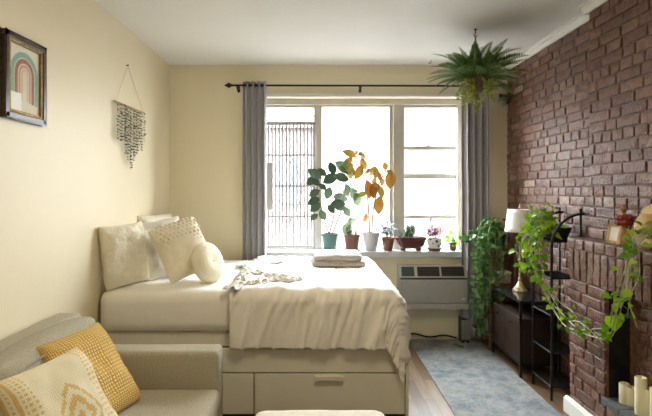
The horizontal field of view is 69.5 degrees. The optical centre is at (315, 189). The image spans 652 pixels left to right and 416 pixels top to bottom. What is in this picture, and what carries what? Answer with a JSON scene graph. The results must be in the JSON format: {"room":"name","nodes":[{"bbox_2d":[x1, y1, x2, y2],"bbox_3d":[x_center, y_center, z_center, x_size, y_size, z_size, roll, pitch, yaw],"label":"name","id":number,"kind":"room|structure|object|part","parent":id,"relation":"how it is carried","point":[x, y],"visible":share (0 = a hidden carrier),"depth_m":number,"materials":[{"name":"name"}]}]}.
{"room":"studio apartment","nodes":[
{"label":"studio apartment","id":0,"kind":"room"},
{"bbox_2d":[0,0,169,339],"bbox_3d":[-1.505,0.117,1.480,0.150,2.685,6.760,0,0,0],"label":"wall","id":1,"kind":"structure","parent":0,"point":[64,180],"depth_m":2.81,"materials":[{"name":"beige paint"}]},
{"bbox_2d":[0,26,46,126],"bbox_3d":[-1.417,-0.535,2.290,0.026,0.410,0.330,0,0,0],"label":"framed print","id":2,"kind":"object","parent":1,"relation":"attached to","point":[23,64],"visible":1,"depth_m":2.27,"materials":[{"name":"paper"}]},
{"bbox_2d":[113,65,145,169],"bbox_3d":[-1.405,-0.550,3.570,0.051,0.791,0.580,0,0,0],"label":"wall hanging","id":3,"kind":"object","parent":1,"relation":"attached to","point":[116,101],"depth_m":3.56,"materials":[{"name":"beige fabric"}]},
{"bbox_3d":[-1.414,-0.783,3.570,0.016,0.316,0.523,0,0,0],"label":"cord","id":4,"kind":"part","parent":3,"relation":"part of","materials":[{"name":"beige fabric"}]},
{"bbox_2d":[170,65,507,338],"bbox_3d":[0.225,0.117,4.720,3.310,2.685,0.240,0,0,0],"label":"wall","id":5,"kind":"structure","parent":0,"point":[206,115],"depth_m":4.60,"materials":[{"name":"beige paint"}]},
{"bbox_2d":[267,105,316,248],"bbox_3d":[-0.279,-0.158,4.770,0.582,1.514,0.070,0,0,0],"label":"window","id":6,"kind":"structure","parent":5,"relation":"in","point":[314,107],"depth_m":4.74,"materials":[{"name":"paint"}]},
{"bbox_2d":[267,122,314,249],"bbox_3d":[-0.277,-0.043,4.702,0.537,1.279,0.041,0,0,0],"label":"gate","id":7,"kind":"object","parent":6,"relation":"attached to","point":[270,174],"visible":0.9,"depth_m":4.71,"materials":[{"name":"white metal"}]},
{"bbox_3d":[-0.482,-0.037,4.691,0.105,0.475,0.018,0,0,0],"label":"lock plate","id":8,"kind":"part","parent":7,"relation":"part of","materials":[{"name":"grey plastic"}]},
{"bbox_3d":[-0.279,0.265,4.710,0.497,0.016,0.012,0,0,0],"label":"rail","id":9,"kind":"part","parent":7,"relation":"part of","materials":[{"name":"white metal"}]},
{"bbox_3d":[-0.279,-0.350,4.710,0.497,0.016,0.012,0,0,0],"label":"rail","id":10,"kind":"part","parent":7,"relation":"part of","materials":[{"name":"white metal"}]},
{"bbox_3d":[-0.279,-0.040,4.710,0.497,0.016,0.012,0,0,0],"label":"rail","id":11,"kind":"part","parent":7,"relation":"part of","materials":[{"name":"white metal"}]},
{"bbox_2d":[317,105,392,248],"bbox_3d":[0.399,-0.158,4.770,0.773,1.514,0.070,0,0,0],"label":"window","id":12,"kind":"structure","parent":5,"relation":"in","point":[319,107],"depth_m":4.74,"materials":[{"name":"paint"}]},
{"bbox_2d":[267,99,460,104],"bbox_3d":[0.455,-0.883,4.718,2.050,0.057,0.035,0,0,0],"label":"trim","id":13,"kind":"structure","parent":5,"relation":"attached to","point":[269,101],"depth_m":4.70,"materials":[{"name":"paint"}]},
{"bbox_2d":[267,93,460,96],"bbox_3d":[0.455,-0.923,4.586,2.090,0.034,0.028,0,0,0],"label":"trim","id":14,"kind":"structure","parent":5,"relation":"attached to","point":[268,94],"depth_m":4.57,"materials":[{"name":"white paint"}]},
{"bbox_2d":[267,249,462,256],"bbox_3d":[0.450,0.624,4.678,2.100,0.055,0.285,0,0,0],"label":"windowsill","id":15,"kind":"structure","parent":5,"relation":"attached to","point":[270,252],"depth_m":4.54,"materials":[{"name":"paint"}]},
{"bbox_2d":[306,161,350,249],"bbox_3d":[0.125,0.153,4.632,0.450,0.887,0.171,0,0,0],"label":"rubber plant","id":16,"kind":"object","parent":15,"relation":"on","point":[329,239],"visible":0.9,"depth_m":4.62,"materials":[{"name":"teal ceramic"}]},
{"bbox_3d":[0.138,0.504,4.635,0.166,0.155,0.166,0,0,0],"label":"pot","id":17,"kind":"part","parent":16,"relation":"part of","materials":[{"name":"teal ceramic"}]},
{"bbox_2d":[335,149,366,250],"bbox_3d":[0.349,0.091,4.635,0.322,1.011,0.182,0,0,0],"label":"potted plant","id":18,"kind":"object","parent":15,"relation":"on","point":[351,240],"visible":0.98,"depth_m":4.63,"materials":[{"name":"green plant"}]},
{"bbox_3d":[0.355,0.511,4.635,0.160,0.145,0.160,0,0,0],"label":"pot","id":19,"kind":"part","parent":18,"relation":"part of","materials":[{"name":"brown ceramic"}]},
{"bbox_2d":[358,162,395,250],"bbox_3d":[0.599,0.159,4.637,0.393,0.874,0.177,0,0,0],"label":"potted plant","id":20,"kind":"object","parent":15,"relation":"on","point":[370,238],"visible":1,"depth_m":4.63,"materials":[{"name":"orange plant"}]},
{"bbox_3d":[0.542,0.506,4.635,0.172,0.180,0.172,0,0,0],"label":"pot","id":21,"kind":"part","parent":20,"relation":"part of","materials":[{"name":"grey ceramic"}]},
{"bbox_2d":[373,219,396,250],"bbox_3d":[0.682,0.440,4.633,0.236,0.311,0.144,0,0,0],"label":"potted plant","id":22,"kind":"object","parent":15,"relation":"on","point":[387,241],"visible":1,"depth_m":4.62,"materials":[{"name":"green plant"}]},
{"bbox_3d":[0.709,0.532,4.635,0.128,0.128,0.128,0,0,0],"label":"pot","id":23,"kind":"part","parent":22,"relation":"part of","materials":[{"name":"ceramic"}]},
{"bbox_2d":[395,220,426,250],"bbox_3d":[0.936,0.433,4.653,0.302,0.325,0.186,0,0,0],"label":"planter","id":24,"kind":"object","parent":15,"relation":"on","point":[408,240],"visible":1,"depth_m":4.59,"materials":[{"name":"ceramic"}]},
{"bbox_2d":[395,236,426,247],"bbox_3d":[0.936,0.515,4.635,0.302,0.107,0.151,0,0,0],"label":"bowl","id":25,"kind":"object","parent":24,"relation":"on","point":[402,241],"depth_m":4.57,"materials":[{"name":"ceramic"}]},
{"bbox_2d":[420,215,449,250],"bbox_3d":[1.172,0.420,4.642,0.296,0.352,0.192,0,0,0],"label":"potted plant","id":26,"kind":"object","parent":15,"relation":"on","point":[433,243],"visible":1,"depth_m":4.61,"materials":[{"name":"pink plant"}]},
{"bbox_3d":[1.167,0.523,4.635,0.148,0.098,0.148,0,0,0],"label":"pot","id":27,"kind":"part","parent":26,"relation":"part of","materials":[{"name":"white ceramic"}]},
{"bbox_2d":[445,230,461,250],"bbox_3d":[1.367,0.492,4.612,0.201,0.208,0.117,0,0,10],"label":"potted plant","id":28,"kind":"object","parent":15,"relation":"on","point":[453,243],"visible":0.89,"depth_m":4.61,"materials":[{"name":"green plant"}]},
{"bbox_3d":[1.350,0.558,4.635,0.078,0.075,0.078,0,0,0],"label":"pot","id":29,"kind":"part","parent":28,"relation":"part of","materials":[{"name":"red ceramic"}]},
{"bbox_2d":[225,83,506,92],"bbox_3d":[0.480,-0.991,4.540,2.712,0.076,0.121,0,0,0],"label":"curtain rod","id":30,"kind":"object","parent":5,"relation":"attached to","point":[228,85],"visible":0.83,"depth_m":4.50,"materials":[{"name":"brown metal"}]},
{"bbox_2d":[242,81,266,259],"bbox_3d":[-0.588,0.110,4.505,0.235,2.300,0.086,0,0,0],"label":"curtain","id":31,"kind":"object","parent":30,"relation":"hanging from","point":[254,137],"visible":0.76,"depth_m":4.50,"materials":[{"name":"grey fabric"}]},
{"bbox_2d":[461,83,488,336],"bbox_3d":[1.523,0.180,4.505,0.269,2.440,0.086,0,0,0],"label":"curtain","id":32,"kind":"object","parent":30,"relation":"hanging from","point":[474,127],"visible":0.54,"depth_m":4.50,"materials":[{"name":"grey fabric"}]},
{"bbox_2d":[383,272,389,278],"bbox_3d":[0.690,0.858,4.595,0.070,0.115,0.010,0,0,0],"label":"wall outlet","id":33,"kind":"object","parent":5,"relation":"attached to","point":[387,274],"visible":0.51,"depth_m":4.59,"materials":[{"name":"beige paint"}]},
{"bbox_2d":[393,105,403,248],"bbox_3d":[0.832,-0.158,4.725,0.113,1.508,0.020,0,0,0],"label":"trim","id":34,"kind":"structure","parent":5,"relation":"attached to","point":[398,110],"depth_m":4.71,"materials":[{"name":"paint"}]},
{"bbox_2d":[404,105,456,248],"bbox_3d":[1.133,-0.158,4.765,0.695,1.514,0.080,0,0,0],"label":"window","id":35,"kind":"structure","parent":5,"relation":"in","point":[406,176],"depth_m":4.75,"materials":[{"name":"paint"}]},
{"bbox_2d":[397,264,468,308],"bbox_3d":[1.115,0.926,4.513,0.658,0.402,0.173,0,0,0],"label":"air conditioner","id":36,"kind":"object","parent":5,"relation":"attached to","point":[422,286],"visible":0.84,"depth_m":4.43,"materials":[{"name":"grey plastic"}]},
{"bbox_3d":[0.875,0.777,4.480,0.120,0.087,0.047,0,0,0],"label":"control panel","id":37,"kind":"part","parent":36,"relation":"part of","materials":[{"name":"grey plastic"}]},
{"bbox_2d":[417,267,439,275],"bbox_3d":[1.070,0.777,4.480,0.210,0.087,0.047,0,0,0],"label":"vent","id":38,"kind":"object","parent":36,"relation":"attached to","point":[421,271],"depth_m":4.48,"materials":[{"name":"grey plastic"}]},
{"bbox_3d":[1.117,0.957,4.445,0.630,0.217,0.024,0,0,0],"label":"panel","id":39,"kind":"part","parent":36,"relation":"part of","materials":[{"name":"grey plastic"}]},
{"bbox_2d":[441,267,464,275],"bbox_3d":[1.302,0.777,4.480,0.215,0.087,0.047,0,0,0],"label":"vent","id":40,"kind":"object","parent":36,"relation":"attached to","point":[445,271],"depth_m":4.48,"materials":[{"name":"grey plastic"}]},
{"bbox_2d":[457,105,461,249],"bbox_3d":[1.448,-0.130,4.718,0.065,1.451,0.035,0,0,0],"label":"trim","id":41,"kind":"structure","parent":5,"relation":"attached to","point":[459,183],"depth_m":4.70,"materials":[{"name":"paint"}]},
{"bbox_2d":[498,94,507,105],"bbox_3d":[1.810,-0.877,4.549,0.094,0.125,0.101,0,0,0],"label":"wall planter","id":42,"kind":"object","parent":5,"relation":"attached to","point":[503,101],"visible":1,"depth_m":4.52,"materials":[{"name":"clear glass"}]},
{"bbox_2d":[95,0,585,64],"bbox_3d":[0.225,-1.275,1.480,3.710,0.100,6.760,0,0,0],"label":"ceiling","id":43,"kind":"structure","parent":0,"point":[181,32],"depth_m":3.54,"materials":[{"name":"paint"}]},
{"bbox_2d":[426,29,532,113],"bbox_3d":[1.203,-0.911,3.573,0.769,0.628,0.789,0,0,0],"label":"hanging fern","id":44,"kind":"object","parent":43,"relation":"hanging from","point":[475,74],"visible":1,"depth_m":3.48,"materials":[{"name":"green plant"}]},
{"bbox_2d":[463,76,487,92],"bbox_3d":[1.215,-0.794,3.580,0.192,0.108,0.192,0,0,0],"label":"basket","id":45,"kind":"object","parent":44,"relation":"on","point":[472,84],"depth_m":3.51,"materials":[{"name":"brown wicker"}]},
{"bbox_2d":[223,339,570,415],"bbox_3d":[0.225,1.510,1.480,3.710,0.100,6.760,0,0,0],"label":"floor","id":46,"kind":"structure","parent":0,"point":[425,399],"depth_m":3.44,"materials":[{"name":"brown wood"}]},
{"bbox_2d":[0,313,222,415],"bbox_3d":[-0.948,1.043,1.575,0.934,0.834,2.053,0,0,0],"label":"sofa","id":47,"kind":"object","parent":46,"relation":"on","point":[171,379],"visible":0.56,"depth_m":2.40,"materials":[{"name":"beige fabric"}]},
{"bbox_3d":[-1.336,0.935,1.560,0.157,0.555,2.003,0,0,0],"label":"frame","id":48,"kind":"part","parent":47,"relation":"part of","materials":[{"name":"beige fabric"}]},
{"bbox_2d":[0,317,95,380],"bbox_3d":[-1.193,0.844,2.051,0.253,0.427,0.831,0,0,0],"label":"cushion","id":49,"kind":"object","parent":47,"relation":"on","point":[19,355],"depth_m":1.97,"materials":[{"name":"beige fabric"}]},
{"bbox_2d":[0,347,117,415],"bbox_3d":[-0.912,0.832,1.690,0.314,0.406,0.450,0,0,11],"label":"throw pillow","id":50,"kind":"object","parent":47,"relation":"on","point":[68,384],"visible":1,"depth_m":1.67,"materials":[{"name":"beige fabric"}]},
{"bbox_2d":[36,322,139,413],"bbox_3d":[-1.019,0.841,2.108,0.299,0.389,0.448,0,0,12],"label":"throw pillow","id":51,"kind":"object","parent":47,"relation":"on","point":[118,385],"visible":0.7,"depth_m":2.13,"materials":[{"name":"yellow fabric"}]},
{"bbox_2d":[118,389,218,415],"bbox_3d":[-0.885,1.097,2.012,0.808,0.174,0.903,0,0,0],"label":"seat cushion","id":52,"kind":"object","parent":47,"relation":"on","point":[152,402],"depth_m":2.26,"materials":[{"name":"beige fabric"}]},
{"bbox_3d":[-0.955,1.082,2.525,0.892,0.478,0.153,0,0,0],"label":"arm","id":53,"kind":"part","parent":47,"relation":"part of"},
{"bbox_2d":[106,331,408,415],"bbox_3d":[-0.400,1.191,3.699,1.990,0.538,1.423,0,0,0],"label":"bed","id":54,"kind":"object","parent":46,"relation":"on","point":[255,381],"visible":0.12,"depth_m":3.01,"materials":[{"name":"beige paint"}]},
{"bbox_2d":[101,260,249,331],"bbox_3d":[-0.440,0.790,3.721,1.955,0.298,1.429,0,0,0],"label":"mattress","id":55,"kind":"object","parent":54,"relation":"on","point":[190,303],"visible":0.34,"depth_m":3.02,"materials":[{"name":"white fabric"}]},
{"bbox_2d":[98,221,149,290],"bbox_3d":[-1.304,0.440,3.204,0.179,0.434,0.362,0,0,31],"label":"bed pillow","id":56,"kind":"object","parent":55,"relation":"on","point":[124,260],"visible":1,"depth_m":3.12,"materials":[{"name":"white fabric"}]},
{"bbox_2d":[137,213,171,223],"bbox_3d":[-1.331,0.429,3.990,0.212,0.450,0.500,0,0,12],"label":"bed pillow","id":57,"kind":"object","parent":55,"relation":"on","point":[145,219],"visible":0.24,"depth_m":3.87,"materials":[{"name":"white fabric"}]},
{"bbox_2d":[143,216,178,281],"bbox_3d":[-1.153,0.435,3.528,0.231,0.464,0.477,0,0,44],"label":"bed pillow","id":58,"kind":"object","parent":55,"relation":"on","point":[156,268],"visible":0.26,"depth_m":3.41,"materials":[{"name":"fabric"}]},
{"bbox_2d":[148,217,205,283],"bbox_3d":[-0.965,0.426,3.412,0.440,0.453,0.275,0,0,-43],"label":"bed pillow","id":59,"kind":"object","parent":55,"relation":"on","point":[174,243],"visible":0.91,"depth_m":3.31,"materials":[{"name":"beige fabric"}]},
{"bbox_2d":[191,242,223,282],"bbox_3d":[-0.765,0.514,3.330,0.174,0.282,0.300,0,0,25],"label":"bed pillow","id":60,"kind":"object","parent":55,"relation":"on","point":[207,262],"visible":1,"depth_m":3.25,"materials":[{"name":"beige fabric"}]},
{"bbox_2d":[229,256,410,383],"bbox_3d":[0.039,0.917,3.683,1.175,0.613,1.514,0,0,0],"label":"quilt","id":61,"kind":"object","parent":55,"relation":"on","point":[347,308],"visible":0.86,"depth_m":2.97,"materials":[{"name":"white fabric"}]},
{"bbox_2d":[222,258,302,289],"bbox_3d":[-0.375,0.610,3.582,0.527,0.037,1.276,0,0,-5],"label":"throw","id":62,"kind":"object","parent":61,"relation":"on","point":[238,283],"visible":1,"depth_m":3.33,"materials":[{"name":"fabric"}]},
{"bbox_2d":[311,249,365,267],"bbox_3d":[0.186,0.578,4.031,0.467,0.115,0.488,0,0,0],"label":"folded blanket","id":63,"kind":"object","parent":61,"relation":"on","point":[329,258],"visible":1,"depth_m":3.83,"materials":[{"name":"white fabric"}]},
{"bbox_3d":[-0.897,1.308,3.031,0.990,0.259,0.034,0,0,0],"label":"drawer","id":64,"kind":"part","parent":54,"relation":"part of","materials":[{"name":"beige paint"}]},
{"bbox_3d":[-0.411,1.096,3.031,1.968,0.148,0.037,0,0,0],"label":"rail","id":65,"kind":"part","parent":54,"relation":"part of","materials":[{"name":"beige paint"}]},
{"bbox_3d":[0.087,1.202,3.002,0.184,0.020,0.029,0,0,0],"label":"handle","id":66,"kind":"part","parent":54,"relation":"part of","materials":[{"name":"beige paint"}]},
{"bbox_3d":[0.087,1.308,3.031,0.963,0.259,0.034,0,0,0],"label":"drawer","id":67,"kind":"part","parent":54,"relation":"part of","materials":[{"name":"beige paint"}]},
{"bbox_3d":[0.585,1.241,3.712,0.020,0.438,1.397,0,0,0],"label":"panel","id":68,"kind":"part","parent":54,"relation":"part of","materials":[{"name":"beige paint"}]},
{"bbox_2d":[255,410,384,415],"bbox_3d":[0.018,1.228,1.895,0.639,0.464,0.614,0,0,0],"label":"ottoman","id":69,"kind":"object","parent":46,"relation":"on","point":[287,412],"visible":1,"depth_m":2.12,"materials":[{"name":"beige fabric"}]},
{"bbox_2d":[411,333,456,338],"bbox_3d":[0.995,1.420,4.574,0.753,0.054,0.029,0,0,-1],"label":"cable","id":70,"kind":"object","parent":46,"relation":"on","point":[411,333],"visible":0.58,"depth_m":4.57,"materials":[{"name":"black rubber"}]},
{"bbox_2d":[409,340,561,415],"bbox_3d":[1.240,1.456,2.873,0.690,0.009,3.345,0,0,0],"label":"rug","id":71,"kind":"object","parent":46,"relation":"on","point":[472,380],"visible":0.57,"depth_m":3.54,"materials":[{"name":"grey carpet"}]},
{"bbox_2d":[458,316,469,342],"bbox_3d":[1.420,1.343,4.513,0.080,0.235,0.115,0,0,0],"label":"heater","id":72,"kind":"object","parent":71,"relation":"on","point":[463,323],"visible":0.98,"depth_m":4.47,"materials":[{"name":"black"}]},
{"bbox_2d":[479,248,517,350],"bbox_3d":[1.718,1.008,4.395,0.293,0.903,0.278,0,0,0],"label":"plant stand","id":73,"kind":"object","parent":46,"relation":"on","point":[515,272],"visible":0.39,"depth_m":4.29,"materials":[{"name":"brown wood"}]},
{"bbox_2d":[458,215,506,339],"bbox_3d":[1.582,0.799,4.313,0.442,1.146,0.374,0,0,0],"label":"trailing plant","id":74,"kind":"object","parent":73,"relation":"on","point":[491,233],"visible":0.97,"depth_m":4.26,"materials":[{"name":"green plant"}]},
{"bbox_3d":[1.690,0.484,4.390,0.170,0.145,0.170,0,0,0],"label":"pot","id":75,"kind":"part","parent":74,"relation":"part of","materials":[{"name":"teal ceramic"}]},
{"bbox_3d":[1.603,1.010,4.505,0.084,0.900,0.038,0,0,41],"label":"leg","id":76,"kind":"part","parent":73,"relation":"part of","materials":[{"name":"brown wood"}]},
{"bbox_3d":[1.603,1.010,4.285,0.084,0.900,0.038,0,0,-41],"label":"leg","id":77,"kind":"part","parent":73,"relation":"part of","materials":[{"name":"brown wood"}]},
{"bbox_2d":[488,248,509,252],"bbox_3d":[1.718,0.566,4.395,0.209,0.018,0.194,0,0,0],"label":"shelf","id":78,"kind":"object","parent":73,"relation":"attached to","point":[506,250],"depth_m":4.33,"materials":[{"name":"brown wood"}]},
{"bbox_2d":[490,270,511,282],"bbox_3d":[1.718,0.805,4.372,0.155,0.103,0.125,0,0,0],"label":"planter box","id":79,"kind":"object","parent":73,"relation":"on","point":[507,274],"visible":0.67,"depth_m":4.32,"materials":[{"name":"white paint"}]},
{"bbox_2d":[487,279,514,285],"bbox_3d":[1.718,0.866,4.395,0.233,0.018,0.218,0,0,0],"label":"shelf","id":80,"kind":"object","parent":73,"relation":"attached to","point":[512,283],"depth_m":4.29,"materials":[{"name":"brown wood"}]},
{"bbox_3d":[1.833,1.010,4.505,0.084,0.900,0.038,0,0,-41],"label":"leg","id":81,"kind":"part","parent":73,"relation":"part of","materials":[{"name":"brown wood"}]},
{"bbox_3d":[1.833,1.010,4.285,0.084,0.900,0.038,0,0,41],"label":"leg","id":82,"kind":"part","parent":73,"relation":"part of","materials":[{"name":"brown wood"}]},
{"bbox_2d":[492,286,556,378],"bbox_3d":[1.710,1.159,3.922,0.309,0.601,0.585,0,0,0],"label":"sideboard","id":83,"kind":"object","parent":46,"relation":"on","point":[511,320],"visible":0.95,"depth_m":3.72,"materials":[{"name":"black wood"}]},
{"bbox_3d":[1.584,1.167,4.206,0.018,0.585,0.018,0,0,0],"label":"leg","id":84,"kind":"part","parent":83,"relation":"part of","materials":[{"name":"brown wood"}]},
{"bbox_3d":[1.583,1.179,4.064,0.013,0.322,0.278,0,0,0],"label":"door","id":85,"kind":"part","parent":83,"relation":"part of","materials":[{"name":"brown wood"}]},
{"bbox_3d":[1.583,1.179,3.781,0.013,0.322,0.278,0,0,0],"label":"door","id":86,"kind":"part","parent":83,"relation":"part of","materials":[{"name":"brown wood"}]},
{"bbox_2d":[505,204,532,291],"bbox_3d":[1.735,0.489,4.000,0.243,0.740,0.243,0,0,0],"label":"table lamp","id":87,"kind":"object","parent":83,"relation":"on","point":[515,218],"visible":0.7,"depth_m":3.94,"materials":[{"name":"white fabric"}]},
{"bbox_3d":[1.735,0.259,4.000,0.243,0.190,0.243,0,0,0],"label":"lamp shade","id":88,"kind":"part","parent":87,"relation":"part of","materials":[{"name":"white fabric"}]},
{"bbox_3d":[1.584,1.167,3.639,0.018,0.585,0.018,0,0,0],"label":"leg","id":89,"kind":"part","parent":83,"relation":"part of","materials":[{"name":"black metal"}]},
{"bbox_3d":[1.719,1.352,3.921,0.284,0.016,0.579,0,0,0],"label":"frame","id":90,"kind":"part","parent":83,"relation":"part of","materials":[{"name":"black metal"}]},
{"bbox_2d":[492,301,556,320],"bbox_3d":[1.720,1.006,3.922,0.290,0.017,0.585,0,0,0],"label":"shelf","id":91,"kind":"object","parent":83,"relation":"attached to","point":[510,309],"depth_m":3.87,"materials":[{"name":"brown wood"}]},
{"bbox_3d":[1.862,0.938,3.922,0.006,0.121,0.585,0,0,0],"label":"panel","id":92,"kind":"part","parent":83,"relation":"part of","materials":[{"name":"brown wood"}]},
{"bbox_3d":[1.856,1.167,3.639,0.018,0.585,0.018,0,0,0],"label":"leg","id":93,"kind":"part","parent":83,"relation":"part of","materials":[{"name":"black metal"}]},
{"bbox_2d":[532,207,584,400],"bbox_3d":[1.744,0.795,3.400,0.234,1.330,0.297,0,0,0],"label":"shelf rack","id":94,"kind":"object","parent":46,"relation":"on","point":[551,344],"visible":0.66,"depth_m":3.38,"materials":[{"name":"black metal"}]},
{"bbox_3d":[1.744,0.808,3.540,0.234,1.303,0.017,0,0,0],"label":"arched post","id":95,"kind":"part","parent":94,"relation":"part of","materials":[{"name":"black metal"}]},
{"bbox_3d":[1.735,0.875,3.400,0.212,0.012,0.292,0,0,0],"label":"shelf","id":96,"kind":"part","parent":94,"relation":"part of","materials":[{"name":"black metal"}]},
{"bbox_3d":[1.735,1.135,3.400,0.212,0.012,0.292,0,0,0],"label":"shelf","id":97,"kind":"part","parent":94,"relation":"part of","materials":[{"name":"black metal"}]},
{"bbox_3d":[1.735,1.370,3.400,0.212,0.012,0.292,0,0,0],"label":"shelf","id":98,"kind":"part","parent":94,"relation":"part of","materials":[{"name":"black metal"}]},
{"bbox_3d":[1.735,0.360,3.400,0.212,0.012,0.292,0,0,0],"label":"shelf","id":99,"kind":"part","parent":94,"relation":"part of","materials":[{"name":"black metal"}]},
{"bbox_3d":[1.735,0.615,3.400,0.212,0.012,0.292,0,0,0],"label":"shelf","id":100,"kind":"part","parent":94,"relation":"part of","materials":[{"name":"black metal"}]},
{"bbox_2d":[508,202,608,343],"bbox_3d":[1.651,0.484,3.086,0.388,0.797,1.055,0,0,0],"label":"pothos","id":101,"kind":"object","parent":94,"relation":"on","point":[547,224],"visible":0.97,"depth_m":3.32,"materials":[{"name":"green plant"}]},
{"bbox_2d":[546,227,571,239],"bbox_3d":[1.745,0.310,3.400,0.190,0.085,0.190,0,0,0],"label":"pot","id":102,"kind":"object","parent":94,"relation":"on","point":[563,233],"depth_m":3.33,"materials":[{"name":"black metal"}]},
{"bbox_3d":[1.835,0.795,3.540,0.016,1.330,0.017,0,0,0],"label":"post","id":103,"kind":"part","parent":94,"relation":"part of","materials":[{"name":"black metal"}]},
{"bbox_3d":[1.744,0.808,3.260,0.234,1.303,0.017,0,0,0],"label":"arched post","id":104,"kind":"part","parent":94,"relation":"part of","materials":[{"name":"black metal"}]},
{"bbox_3d":[1.835,0.795,3.260,0.016,1.330,0.017,0,0,0],"label":"post","id":105,"kind":"part","parent":94,"relation":"part of","materials":[{"name":"black metal"}]},
{"bbox_2d":[563,237,651,415],"bbox_3d":[1.758,0.885,2.132,0.245,1.150,1.964,0,0,0],"label":"brick fireplace","id":106,"kind":"object","parent":46,"relation":"on","point":[597,369],"visible":0.88,"depth_m":2.71,"materials":[{"name":"brick"}]},
{"bbox_2d":[567,237,651,265],"bbox_3d":[1.719,0.343,2.120,0.152,0.065,1.940,0,0,0],"label":"mantel shelf","id":107,"kind":"object","parent":106,"relation":"attached to","point":[595,247],"depth_m":2.71,"materials":[{"name":"brick"}]},
{"bbox_2d":[605,224,618,242],"bbox_3d":[1.748,0.257,2.749,0.039,0.116,0.088,0,0,-31],"label":"photo frame","id":108,"kind":"object","parent":106,"relation":"on","point":[612,232],"visible":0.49,"depth_m":2.76,"materials":[{"name":"beige metal"}]},
{"bbox_2d":[609,227,618,240],"bbox_3d":[1.749,0.257,2.750,0.025,0.086,0.059,0,0,-31],"label":"photo","id":109,"kind":"object","parent":108,"relation":"attached to","point":[613,231],"depth_m":2.75,"materials":[{"name":"white paper"}]},
{"bbox_2d":[590,221,651,342],"bbox_3d":[1.570,0.514,2.443,0.254,0.720,0.493,0,0,-22],"label":"mantel plant","id":110,"kind":"object","parent":106,"relation":"on","point":[614,322],"visible":0.96,"depth_m":2.41,"materials":[{"name":"green plant"}]},
{"bbox_2d":[614,205,633,245],"bbox_3d":[1.733,0.198,2.644,0.097,0.225,0.103,0,0,0],"label":"figurine","id":111,"kind":"object","parent":106,"relation":"on","point":[623,221],"visible":0.98,"depth_m":2.62,"materials":[{"name":"brown wood"}]},
{"bbox_2d":[619,381,629,404],"bbox_3d":[1.724,1.134,2.628,0.052,0.113,0.052,0,0,0],"label":"pillar candle","id":112,"kind":"object","parent":106,"relation":"on","point":[623,385],"visible":0.91,"depth_m":2.61,"materials":[{"name":"beige wax"}]},
{"bbox_2d":[627,385,633,406],"bbox_3d":[1.746,1.139,2.603,0.052,0.101,0.052,0,0,0],"label":"pillar candle","id":113,"kind":"object","parent":106,"relation":"on","point":[630,391],"visible":0.72,"depth_m":2.58,"materials":[{"name":"beige wax"}]},
{"bbox_2d":[634,375,647,415],"bbox_3d":[1.724,1.090,2.493,0.058,0.200,0.058,0,0,0],"label":"pillar candle","id":114,"kind":"object","parent":106,"relation":"on","point":[640,382],"visible":0.92,"depth_m":2.47,"materials":[{"name":"beige wax"}]},
{"bbox_2d":[634,204,651,248],"bbox_3d":[1.740,0.193,2.471,0.097,0.243,0.248,0,0,0],"label":"straw hat","id":115,"kind":"object","parent":106,"relation":"on","point":[645,215],"visible":0.62,"depth_m":2.47,"materials":[{"name":"beige wicker"}]},
{"bbox_3d":[1.730,0.190,2.475,0.079,0.126,0.124,0,0,0],"label":"crown","id":116,"kind":"part","parent":115,"relation":"part of","materials":[{"name":"wicker"}]},
{"bbox_2d":[644,388,649,415],"bbox_3d":[1.746,1.117,2.472,0.052,0.145,0.052,0,0,0],"label":"pillar candle","id":117,"kind":"object","parent":106,"relation":"on","point":[646,392],"visible":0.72,"depth_m":2.46,"materials":[{"name":"beige wax"}]},
{"bbox_2d":[650,386,651,415],"bbox_3d":[1.724,1.096,2.383,0.052,0.188,0.052,0,0,0],"label":"pillar candle","id":118,"kind":"object","parent":106,"relation":"on","point":[651,386],"visible":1,"depth_m":2.39,"materials":[{"name":"beige wax"}]},
{"bbox_2d":[507,0,651,383],"bbox_3d":[1.904,0.117,1.470,0.251,2.685,6.740,0,0,0],"label":"wall","id":119,"kind":"structure","parent":0,"point":[579,136],"depth_m":3.26,"materials":[{"name":"brick"}]},
{"bbox_2d":[505,12,589,69],"bbox_3d":[1.855,-1.194,3.840,0.050,0.062,1.520,0,0,0],"label":"trim","id":120,"kind":"structure","parent":119,"relation":"attached to","point":[580,19],"depth_m":3.66,"materials":[{"name":"white paint"}]},
{"bbox_2d":[578,0,607,14],"bbox_3d":[1.812,-1.194,2.140,0.135,0.062,1.980,0,0,0],"label":"trim","id":121,"kind":"structure","parent":119,"relation":"attached to","point":[586,7],"depth_m":3.03,"materials":[{"name":"white paint"}]},
{"label":"outside","id":122,"kind":"structure","parent":0,"visible":0},
{"bbox_2d":[267,119,313,244],"bbox_3d":[-4.325,4.185,16.425,8.750,12.550,5.150,0,0,0],"label":"apartment building","id":123,"kind":"structure","parent":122,"point":[268,120],"depth_m":14.00,"materials":[{"name":"grey"}]},
{"bbox_3d":[-4.325,-1.965,16.425,8.750,0.250,5.150,0,0,0],"label":"cornice","id":124,"kind":"part","parent":123,"relation":"part of","materials":[{"name":"white"}]}
]}

